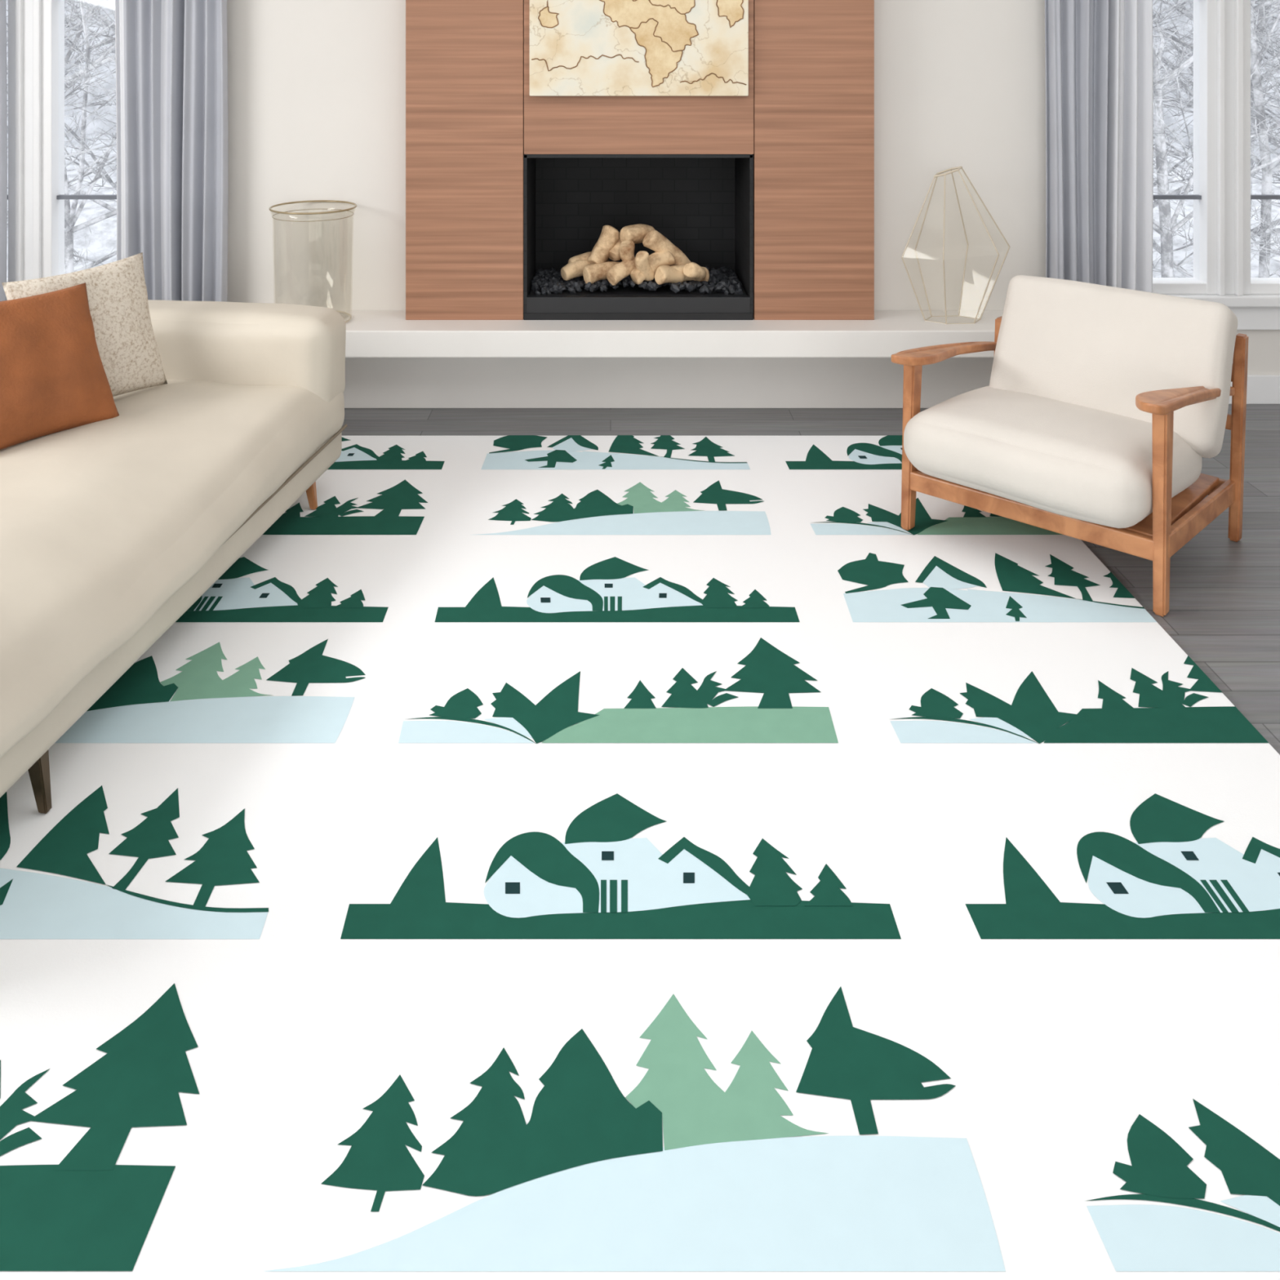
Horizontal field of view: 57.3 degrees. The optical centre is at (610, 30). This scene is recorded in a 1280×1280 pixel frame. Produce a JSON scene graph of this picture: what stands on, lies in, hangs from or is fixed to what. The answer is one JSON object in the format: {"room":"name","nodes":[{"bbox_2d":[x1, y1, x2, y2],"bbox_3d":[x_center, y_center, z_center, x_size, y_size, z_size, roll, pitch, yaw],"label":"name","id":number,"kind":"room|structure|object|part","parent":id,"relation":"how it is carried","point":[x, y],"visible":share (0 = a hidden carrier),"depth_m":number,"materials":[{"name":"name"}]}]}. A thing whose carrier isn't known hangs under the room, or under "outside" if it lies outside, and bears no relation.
{"room":"living room","nodes":[
{"label":"living room","id":0,"kind":"room"},
{"bbox_2d":[226,0,405,310],"bbox_3d":[-1.175,0.325,5.415,1.550,2.750,0.140,0,0,0],"label":"wall","id":1,"kind":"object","parent":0,"point":[317,88],"visible":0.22,"depth_m":5.34,"materials":[{"name":"paint"}]},
{"bbox_3d":[-2.625,-0.920,5.284,1.950,0.026,0.123,0,0,0],"label":"curtain rod","id":2,"kind":"object","parent":1,"relation":"attached to","visible":0},
{"bbox_2d":[115,0,228,302],"bbox_3d":[-1.971,0.393,5.236,0.518,2.585,0.095,0,0,-1],"label":"curtain","id":3,"kind":"object","parent":2,"relation":"hanging from","point":[172,115],"visible":0.72,"depth_m":5.23,"materials":[{"name":"grey fabric"}]},
{"bbox_2d":[341,404,1279,754],"bbox_3d":[0.000,1.750,1.472,7.780,0.100,8.025,0,0,0],"label":"floor","id":4,"kind":"structure","parent":0,"point":[1224,613],"depth_m":4.01,"materials":[{"name":"grey wood"}]},
{"bbox_2d":[0,0,7,301],"bbox_3d":[-3.006,0.393,5.236,0.608,2.585,0.095,0,0,-1],"label":"curtain","id":5,"kind":"object","parent":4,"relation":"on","point":[3,91],"visible":0.73,"depth_m":5.22,"materials":[{"name":"grey fabric"}]},
{"bbox_2d":[0,299,347,813],"bbox_3d":[-1.651,1.343,3.220,1.148,0.712,2.375,0,0,7],"label":"sofa","id":6,"kind":"object","parent":4,"relation":"on","point":[111,530],"visible":0.73,"depth_m":3.24,"materials":[{"name":"beige fabric"}]},
{"bbox_3d":[-1.237,1.618,2.530,0.051,0.136,0.038,0,0,7],"label":"leg","id":7,"kind":"part","parent":6,"relation":"part of","materials":[{"name":"brown wood"}]},
{"bbox_2d":[0,282,119,449],"bbox_3d":[-1.770,1.023,3.578,0.235,0.424,0.486,0,0,35],"label":"pillow","id":8,"kind":"object","parent":6,"relation":"on","point":[53,378],"visible":1,"depth_m":3.58,"materials":[{"name":"brown leather"}]},
{"bbox_2d":[1,252,167,396],"bbox_3d":[-1.719,1.003,3.852,0.169,0.461,0.516,0,0,34],"label":"pillow","id":9,"kind":"object","parent":6,"relation":"on","point":[117,291],"visible":0.55,"depth_m":3.90,"materials":[{"name":"beige fabric"}]},
{"bbox_3d":[-1.518,1.186,4.245,1.110,0.386,0.307,0,0,7],"label":"arm","id":10,"kind":"part","parent":6,"relation":"part of"},
{"bbox_3d":[-1.062,1.618,4.131,0.051,0.136,0.038,0,0,7],"label":"leg","id":11,"kind":"part","parent":6,"relation":"part of","materials":[{"name":"brown wood"}]},
{"bbox_2d":[0,435,1279,1279],"bbox_3d":[0.000,1.693,2.817,3.124,0.013,4.134,0,0,0],"label":"area rug","id":12,"kind":"object","parent":4,"relation":"on","point":[528,857],"visible":0.81,"depth_m":2.27,"materials":[{"name":"carpet"}]},
{"bbox_2d":[337,310,1003,408],"bbox_3d":[0.095,1.488,5.162,3.430,0.424,0.365,0,0,0],"label":"hearth","id":13,"kind":"object","parent":4,"relation":"on","point":[392,361],"visible":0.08,"depth_m":5.27,"materials":[{"name":"stone"}]},
{"bbox_2d":[268,200,356,322],"bbox_3d":[-1.310,1.022,5.155,0.376,0.501,0.376,0,0,0],"label":"vase","id":14,"kind":"object","parent":13,"relation":"on","point":[311,201],"visible":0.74,"depth_m":5.14,"materials":[{"name":"clear glass"}]},
{"bbox_2d":[405,0,874,319],"bbox_3d":[0.130,0.116,5.489,2.069,2.321,0.650,0,0,0],"label":"fireplace","id":15,"kind":"object","parent":13,"relation":"on","point":[773,185],"visible":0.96,"depth_m":5.16,"materials":[{"name":"brown wood"}]},
{"bbox_3d":[-0.645,0.116,5.255,0.519,2.321,0.181,0,0,0],"label":"panel","id":16,"kind":"part","parent":15,"relation":"part of","materials":[{"name":"brown wood"}]},
{"bbox_2d":[530,265,743,294],"bbox_3d":[0.118,1.149,5.442,0.982,0.091,0.491,0,0,0],"label":"rock bed","id":17,"kind":"object","parent":15,"relation":"on","point":[549,281],"visible":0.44,"depth_m":5.28,"materials":[{"name":"black stone"}]},
{"bbox_2d":[560,223,709,285],"bbox_3d":[0.111,1.017,5.321,0.677,0.260,0.273,0,0,0],"label":"firewood pile","id":18,"kind":"object","parent":17,"relation":"on","point":[594,265],"visible":1,"depth_m":5.28,"materials":[{"name":"beige wood"}]},
{"bbox_2d":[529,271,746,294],"bbox_3d":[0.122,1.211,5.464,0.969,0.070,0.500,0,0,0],"label":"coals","id":19,"kind":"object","parent":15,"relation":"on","point":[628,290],"depth_m":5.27},
{"bbox_3d":[0.122,1.226,5.191,1.001,0.100,0.046,0,0,0],"label":"firebox sill","id":20,"kind":"part","parent":15,"relation":"part of","materials":[{"name":"black metal"}]},
{"bbox_2d":[528,0,748,96],"bbox_3d":[0.126,-0.175,5.141,0.965,0.920,0.046,0,0,0],"label":"painting","id":21,"kind":"object","parent":15,"relation":"attached to","point":[577,47],"visible":1,"depth_m":5.12},
{"bbox_3d":[0.124,-0.251,5.255,1.015,1.589,0.181,0,0,0],"label":"panel","id":22,"kind":"part","parent":15,"relation":"part of","materials":[{"name":"brown wood"}]},
{"bbox_3d":[0.899,0.116,5.255,0.529,2.321,0.181,0,0,0],"label":"panel","id":23,"kind":"part","parent":15,"relation":"part of","materials":[{"name":"brown wood"}]},
{"bbox_2d":[901,165,1009,324],"bbox_3d":[1.525,0.938,5.165,0.491,0.682,0.286,0,0,0],"label":"lantern","id":24,"kind":"object","parent":13,"relation":"on","point":[957,168],"visible":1,"depth_m":5.16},
{"bbox_2d":[891,275,1248,616],"bbox_3d":[1.524,1.298,3.919,0.895,0.801,0.888,0,0,43],"label":"armchair","id":25,"kind":"object","parent":4,"relation":"on","point":[1096,418],"visible":1,"depth_m":3.81,"materials":[{"name":"white fabric"}]},
{"bbox_3d":[1.025,1.398,3.980,0.042,0.576,0.084,0,0,43],"label":"leg","id":26,"kind":"part","parent":25,"relation":"part of","materials":[{"name":"brown wood"}]},
{"bbox_3d":[1.233,1.151,4.178,0.111,0.135,0.785,0,0,43],"label":"armrest","id":27,"kind":"part","parent":25,"relation":"part of","materials":[{"name":"brown wood"}]},
{"bbox_3d":[1.490,1.393,4.484,0.045,0.586,0.075,0,0,43],"label":"leg","id":28,"kind":"part","parent":25,"relation":"part of","materials":[{"name":"brown wood"}]},
{"bbox_3d":[1.308,1.519,3.692,0.816,0.062,0.028,0,0,43],"label":"rail","id":29,"kind":"part","parent":25,"relation":"part of","materials":[{"name":"brown wood"}]},
{"bbox_2d":[903,385,1201,528],"bbox_3d":[1.452,1.380,3.861,0.800,0.258,0.696,0,-3,43],"label":"seat cushion","id":30,"kind":"object","parent":25,"relation":"on","point":[1064,458],"depth_m":3.67,"materials":[{"name":"beige fabric"}]},
{"bbox_2d":[989,275,1237,457],"bbox_3d":[1.727,1.143,4.064,0.769,0.502,0.202,0,-25,43],"label":"cushion","id":31,"kind":"object","parent":25,"relation":"on","point":[1086,345],"depth_m":3.97,"materials":[{"name":"beige fabric"}]},
{"bbox_3d":[1.617,1.399,3.430,0.042,0.599,0.086,0,0,43],"label":"leg","id":32,"kind":"part","parent":25,"relation":"part of","materials":[{"name":"brown wood"}]},
{"bbox_3d":[1.799,1.143,3.652,0.111,0.150,0.785,0,0,43],"label":"armrest","id":33,"kind":"part","parent":25,"relation":"part of","materials":[{"name":"brown wood"}]},
{"bbox_3d":[1.848,1.520,3.664,0.026,0.070,0.679,0,-2,43],"label":"rail","id":34,"kind":"part","parent":25,"relation":"part of","materials":[{"name":"brown wood"}]},
{"bbox_3d":[1.777,1.540,4.196,0.816,0.060,0.028,0,0,43],"label":"rail","id":35,"kind":"part","parent":25,"relation":"part of","materials":[{"name":"brown wood"}]},
{"bbox_3d":[2.102,1.359,3.918,0.045,0.679,0.080,0,0,43],"label":"leg","id":36,"kind":"part","parent":25,"relation":"part of","materials":[{"name":"brown wood"}]},
{"bbox_2d":[874,0,1045,310],"bbox_3d":[1.397,0.325,5.415,1.505,2.750,0.140,0,0,0],"label":"wall","id":37,"kind":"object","parent":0,"point":[957,82],"visible":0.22,"depth_m":5.34,"materials":[{"name":"paint"}]},
{"bbox_2d":[1044,0,1153,293],"bbox_3d":[2.184,0.393,5.237,0.488,2.585,0.093,0,0,0],"label":"curtain","id":38,"kind":"object","parent":37,"relation":"hanging from","point":[1099,77],"visible":0.66,"depth_m":5.23,"materials":[{"name":"grey fabric"}]},
{"bbox_2d":[1228,306,1279,374],"bbox_3d":[2.825,1.450,5.402,1.410,0.500,0.165,0,0,0],"label":"hearth ledge","id":39,"kind":"object","parent":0,"point":[1264,345],"depth_m":5.35,"materials":[{"name":"paint"}]},
{"bbox_2d":[1162,293,1279,306],"bbox_3d":[2.825,1.225,5.315,1.470,0.050,0.060,0,0,0],"label":"sill","id":40,"kind":"structure","parent":39,"relation":"attached to","point":[1251,300],"depth_m":5.29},
{"bbox_2d":[1152,277,1279,293],"bbox_3d":[2.825,1.175,5.393,1.350,0.050,0.125,0,0,0],"label":"frame","id":41,"kind":"object","parent":40,"relation":"on","point":[1160,285],"visible":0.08,"depth_m":5.33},
{"bbox_2d":[1228,374,1279,404],"bbox_3d":[2.775,1.635,5.336,1.950,0.130,0.018,0,0,0],"label":"baseboard","id":42,"kind":"structure","parent":39,"relation":"attached to","point":[1260,388],"depth_m":5.33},
{"bbox_3d":[2.825,1.305,5.332,1.410,0.110,0.025,0,0,0],"label":"apron","id":43,"kind":"part","parent":39,"relation":"part of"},
{"bbox_3d":[2.825,0.225,5.392,1.350,1.950,0.125,0,0,0],"label":"window","id":44,"kind":"structure","parent":39,"relation":"attached to","visible":0},
{"bbox_2d":[1153,194,1279,199],"bbox_3d":[2.825,0.765,5.390,1.310,0.018,0.030,0,0,0],"label":"bar","id":45,"kind":"object","parent":44,"relation":"attached to","point":[1155,196],"visible":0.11,"depth_m":5.38,"materials":[{"name":"black metal"}]},
{"bbox_2d":[1193,0,1250,294],"bbox_3d":[2.815,0.225,5.390,0.200,1.950,0.130,0,0,0],"label":"window frame","id":46,"kind":"structure","parent":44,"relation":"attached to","point":[1205,11],"depth_m":5.33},
{"bbox_2d":[1217,0,1225,295],"bbox_3d":[2.773,0.225,5.313,0.028,1.950,0.027,0,0,0],"label":"bead","id":47,"kind":"object","parent":46,"relation":"attached to","point":[1220,3],"depth_m":5.30},
{"bbox_2d":[1234,0,1244,295],"bbox_3d":[2.855,0.225,5.314,0.032,1.950,0.027,0,0,0],"label":"window frame","id":48,"kind":"structure","parent":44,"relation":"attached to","point":[1238,4],"depth_m":5.30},
{"label":"outside","id":49,"kind":"structure","parent":0,"visible":0},
{"bbox_2d":[6,131,1279,277],"bbox_3d":[0.000,2.495,13.505,32.000,3.756,16.000,0,0,0],"label":"snowy ground","id":50,"kind":"structure","parent":49,"point":[103,240],"depth_m":14.36,"materials":[{"name":"white snow"}]},
{"bbox_2d":[6,0,104,208],"bbox_3d":[-5.973,-0.976,9.959,6.431,8.493,6.545,0,0,23],"label":"bare tree","id":51,"kind":"object","parent":50,"relation":"on","point":[87,0],"visible":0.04,"depth_m":11.32,"materials":[{"name":"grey plant"}]},
{"bbox_2d":[5,0,115,117],"bbox_3d":[-6.871,-1.981,13.088,6.045,9.504,6.458,0,0,10],"label":"bare tree","id":52,"kind":"object","parent":50,"relation":"on","point":[77,62],"visible":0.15,"depth_m":11.67,"materials":[{"name":"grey plant"}]},
{"bbox_2d":[6,0,116,273],"bbox_3d":[-3.867,0.290,9.124,5.145,6.795,5.236,0,0,-8],"label":"bare tree","id":53,"kind":"object","parent":50,"relation":"on","point":[71,217],"visible":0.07,"depth_m":8.47,"materials":[{"name":"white plant"}]},
{"bbox_2d":[6,0,116,271],"bbox_3d":[-5.059,-0.327,9.404,5.284,7.776,4.946,0,0,38],"label":"bare tree","id":54,"kind":"object","parent":50,"relation":"on","point":[100,59],"visible":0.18,"depth_m":9.36,"materials":[{"name":"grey plant"}]},
{"bbox_2d":[7,0,116,211],"bbox_3d":[-4.066,-1.066,10.315,5.496,8.640,5.871,0,0,-21],"label":"bare tree","id":55,"kind":"object","parent":50,"relation":"on","point":[108,179],"visible":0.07,"depth_m":9.72,"materials":[{"name":"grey plant"}]},
{"bbox_2d":[5,0,1279,159],"bbox_3d":[0.000,-1.035,17.007,32.000,7.470,2.372,0,0,0],"label":"treeline","id":56,"kind":"object","parent":50,"relation":"on","point":[90,129],"visible":0.02,"depth_m":17.67,"materials":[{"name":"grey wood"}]},
{"bbox_2d":[1154,13,1193,88],"bbox_3d":[5.338,-1.929,13.573,7.074,9.343,7.199,0,0,-33],"label":"bare tree","id":57,"kind":"object","parent":50,"relation":"on","point":[1163,14],"visible":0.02,"depth_m":14.37,"materials":[{"name":"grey plant"}]},
{"bbox_2d":[1152,0,1279,277],"bbox_3d":[3.578,0.290,8.661,5.236,6.795,5.145,0,0,-5],"label":"bare tree","id":58,"kind":"object","parent":50,"relation":"on","point":[1166,242],"visible":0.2,"depth_m":8.48,"materials":[{"name":"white plant"}]},
{"bbox_2d":[1152,0,1279,277],"bbox_3d":[4.788,-0.327,9.053,4.946,7.776,5.284,0,0,41],"label":"bare tree","id":59,"kind":"object","parent":50,"relation":"on","point":[1264,268],"visible":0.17,"depth_m":9.00,"materials":[{"name":"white plant"}]},
{"bbox_2d":[1152,0,1279,208],"bbox_3d":[4.787,-1.066,10.619,5.871,8.640,5.496,0,0,-18],"label":"bare tree","id":60,"kind":"object","parent":50,"relation":"on","point":[1185,154],"visible":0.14,"depth_m":8.65,"materials":[{"name":"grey plant"}]},
{"bbox_2d":[1152,0,1279,237],"bbox_3d":[6.220,-0.998,10.198,6.545,8.493,6.431,0,0,26],"label":"bare tree","id":61,"kind":"object","parent":50,"relation":"on","point":[1181,42],"visible":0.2,"depth_m":10.62,"materials":[{"name":"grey plant"}]},
{"bbox_2d":[1152,0,1279,149],"bbox_3d":[7.119,-1.915,12.645,6.458,9.504,6.045,0,0,13],"label":"bare tree","id":62,"kind":"object","parent":50,"relation":"on","point":[1272,141],"visible":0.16,"depth_m":12.70,"materials":[{"name":"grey plant"}]},
{"bbox_2d":[1160,0,1279,262],"bbox_3d":[6.311,0.114,8.882,5.145,6.795,5.236,0,0,-2],"label":"bare tree","id":63,"kind":"object","parent":50,"relation":"on","point":[1257,2],"visible":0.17,"depth_m":9.74,"materials":[{"name":"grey plant"}]},
{"bbox_3d":[-2.700,1.450,5.415,1.500,0.500,0.140,0,0,0],"label":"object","id":64,"kind":"object","parent":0,"visible":0},
{"bbox_3d":[-2.700,0.225,5.392,1.500,1.950,0.125,0,0,0],"label":"window","id":65,"kind":"structure","parent":64,"relation":"attached to","visible":0},
{"bbox_2d":[8,0,64,281],"bbox_3d":[-2.645,0.225,5.390,0.200,1.950,0.130,0,0,0],"label":"window frame","id":66,"kind":"structure","parent":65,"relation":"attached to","point":[52,11],"depth_m":5.33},
{"bbox_2d":[14,0,22,281],"bbox_3d":[-2.687,0.225,5.313,0.028,1.950,0.027,0,0,0],"label":"bead","id":67,"kind":"object","parent":66,"relation":"attached to","point":[18,3],"depth_m":5.30},
{"bbox_2d":[32,0,41,279],"bbox_3d":[-2.605,0.225,5.314,0.032,1.950,0.027,0,0,0],"label":"bead","id":68,"kind":"object","parent":65,"relation":"attached to","point":[37,4],"visible":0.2,"depth_m":5.30},
{"bbox_2d":[7,194,116,199],"bbox_3d":[-2.700,0.765,5.390,1.460,0.018,0.030,0,0,0],"label":"bar","id":69,"kind":"object","parent":65,"relation":"attached to","point":[60,196],"visible":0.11,"depth_m":5.38,"materials":[{"name":"black metal"}]}
]}

